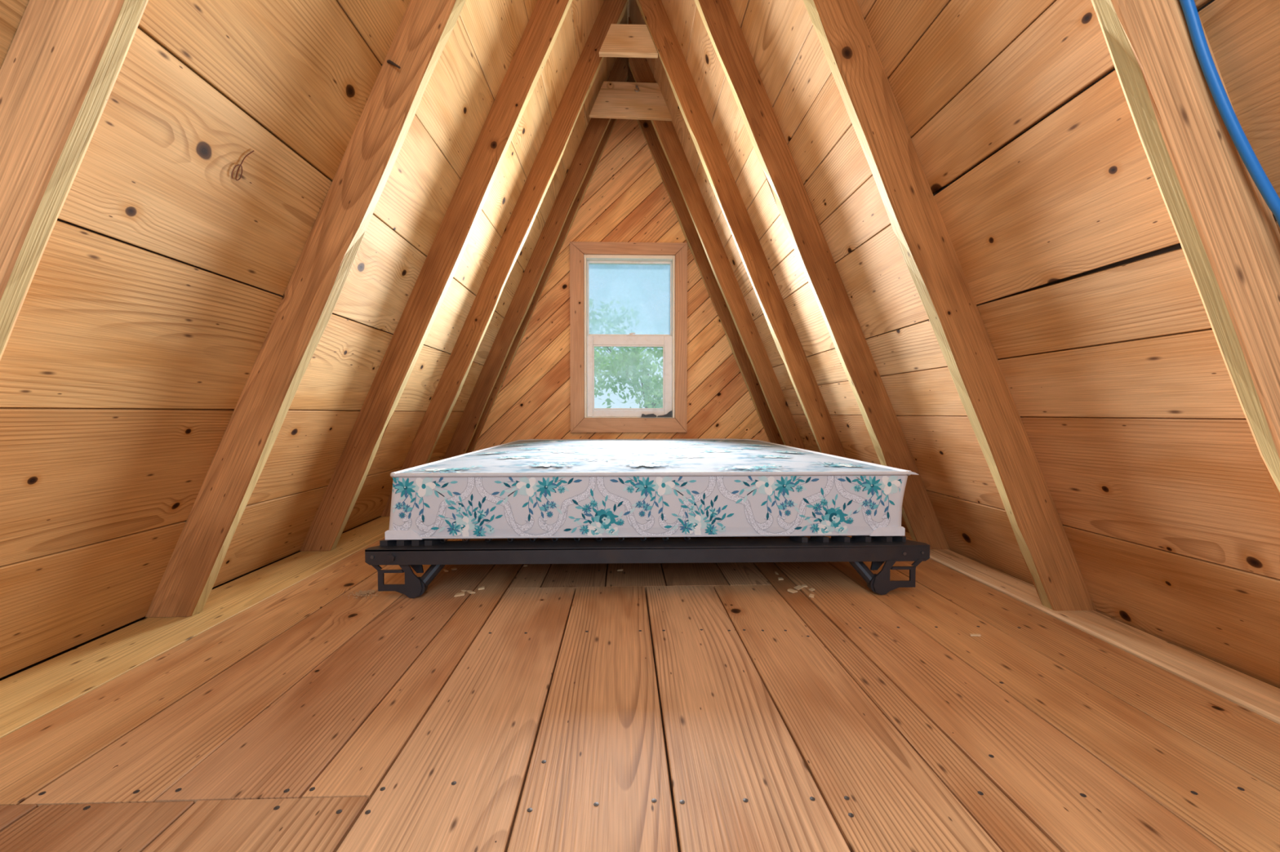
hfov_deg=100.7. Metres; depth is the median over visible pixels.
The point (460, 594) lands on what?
chip
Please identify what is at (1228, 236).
rafter
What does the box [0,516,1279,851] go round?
floor
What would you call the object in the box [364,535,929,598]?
frame
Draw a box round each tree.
[589,296,662,408]
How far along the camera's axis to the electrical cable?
0.69 m
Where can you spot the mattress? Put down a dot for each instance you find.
(726, 487)
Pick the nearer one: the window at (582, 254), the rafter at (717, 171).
the rafter at (717, 171)
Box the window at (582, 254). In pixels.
[569,241,687,432]
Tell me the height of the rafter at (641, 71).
2.735 m
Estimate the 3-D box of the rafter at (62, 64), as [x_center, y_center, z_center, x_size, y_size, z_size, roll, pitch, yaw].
[-0.589,-0.885,0.663,1.197,2.735,0.035,0,1,-2]
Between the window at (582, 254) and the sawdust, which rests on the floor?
the sawdust
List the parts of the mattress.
panel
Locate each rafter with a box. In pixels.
[0,0,148,360]
[145,0,466,617]
[300,0,572,551]
[380,0,629,516]
[443,57,627,459]
[465,80,627,453]
[627,57,784,445]
[628,17,805,449]
[635,0,847,457]
[693,0,950,550]
[802,0,1096,611]
[1091,0,1279,502]
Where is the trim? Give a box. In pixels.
[626,0,629,24]
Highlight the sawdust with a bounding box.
[342,589,382,599]
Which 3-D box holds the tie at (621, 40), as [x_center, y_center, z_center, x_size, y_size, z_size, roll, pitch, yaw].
[-0.053,-1.797,2.473,0.275,0.130,0.035,0,1,-2]
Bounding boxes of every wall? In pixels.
[0,0,626,680]
[472,119,769,452]
[629,0,1279,688]
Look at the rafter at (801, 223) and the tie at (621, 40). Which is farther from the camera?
the tie at (621, 40)
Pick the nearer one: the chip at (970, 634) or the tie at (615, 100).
the chip at (970, 634)
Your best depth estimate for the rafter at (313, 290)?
1.29 m
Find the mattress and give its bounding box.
[384,438,918,540]
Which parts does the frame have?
folding leg, rail, folding leg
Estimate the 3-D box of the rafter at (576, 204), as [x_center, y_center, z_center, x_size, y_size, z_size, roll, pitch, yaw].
[-0.676,-0.952,3.314,1.197,2.735,0.044,0,1,-2]
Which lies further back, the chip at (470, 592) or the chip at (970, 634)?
the chip at (470, 592)
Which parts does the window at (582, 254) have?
casing, casing, casing, frame, sash, sash, pane, casing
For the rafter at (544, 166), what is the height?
2.735 m
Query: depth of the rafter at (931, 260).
1.30 m
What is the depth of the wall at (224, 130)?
1.09 m
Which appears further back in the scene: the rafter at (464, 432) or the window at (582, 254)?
the window at (582, 254)
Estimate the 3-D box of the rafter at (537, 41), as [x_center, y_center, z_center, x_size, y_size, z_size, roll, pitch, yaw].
[-0.630,-0.917,1.921,1.197,2.735,0.045,0,1,-2]
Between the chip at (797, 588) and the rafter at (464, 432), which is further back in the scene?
the rafter at (464, 432)
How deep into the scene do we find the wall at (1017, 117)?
1.10 m
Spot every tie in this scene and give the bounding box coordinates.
[589,81,671,120]
[599,23,657,57]
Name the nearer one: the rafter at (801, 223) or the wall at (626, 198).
the rafter at (801, 223)
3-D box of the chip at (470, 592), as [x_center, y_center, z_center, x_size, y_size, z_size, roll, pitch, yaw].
[-0.468,0.459,1.467,0.026,0.005,0.011,1,2,37]
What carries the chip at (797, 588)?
on the floor
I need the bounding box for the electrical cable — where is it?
[1179,0,1279,227]
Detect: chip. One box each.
[453,592,464,597]
[466,590,475,594]
[787,588,797,593]
[793,585,803,590]
[968,633,981,636]
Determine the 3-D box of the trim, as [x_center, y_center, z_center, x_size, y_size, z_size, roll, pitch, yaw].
[-0.013,-2.318,1.368,0.150,0.112,4.350,0,1,-2]
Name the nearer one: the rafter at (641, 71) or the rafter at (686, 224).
the rafter at (641, 71)

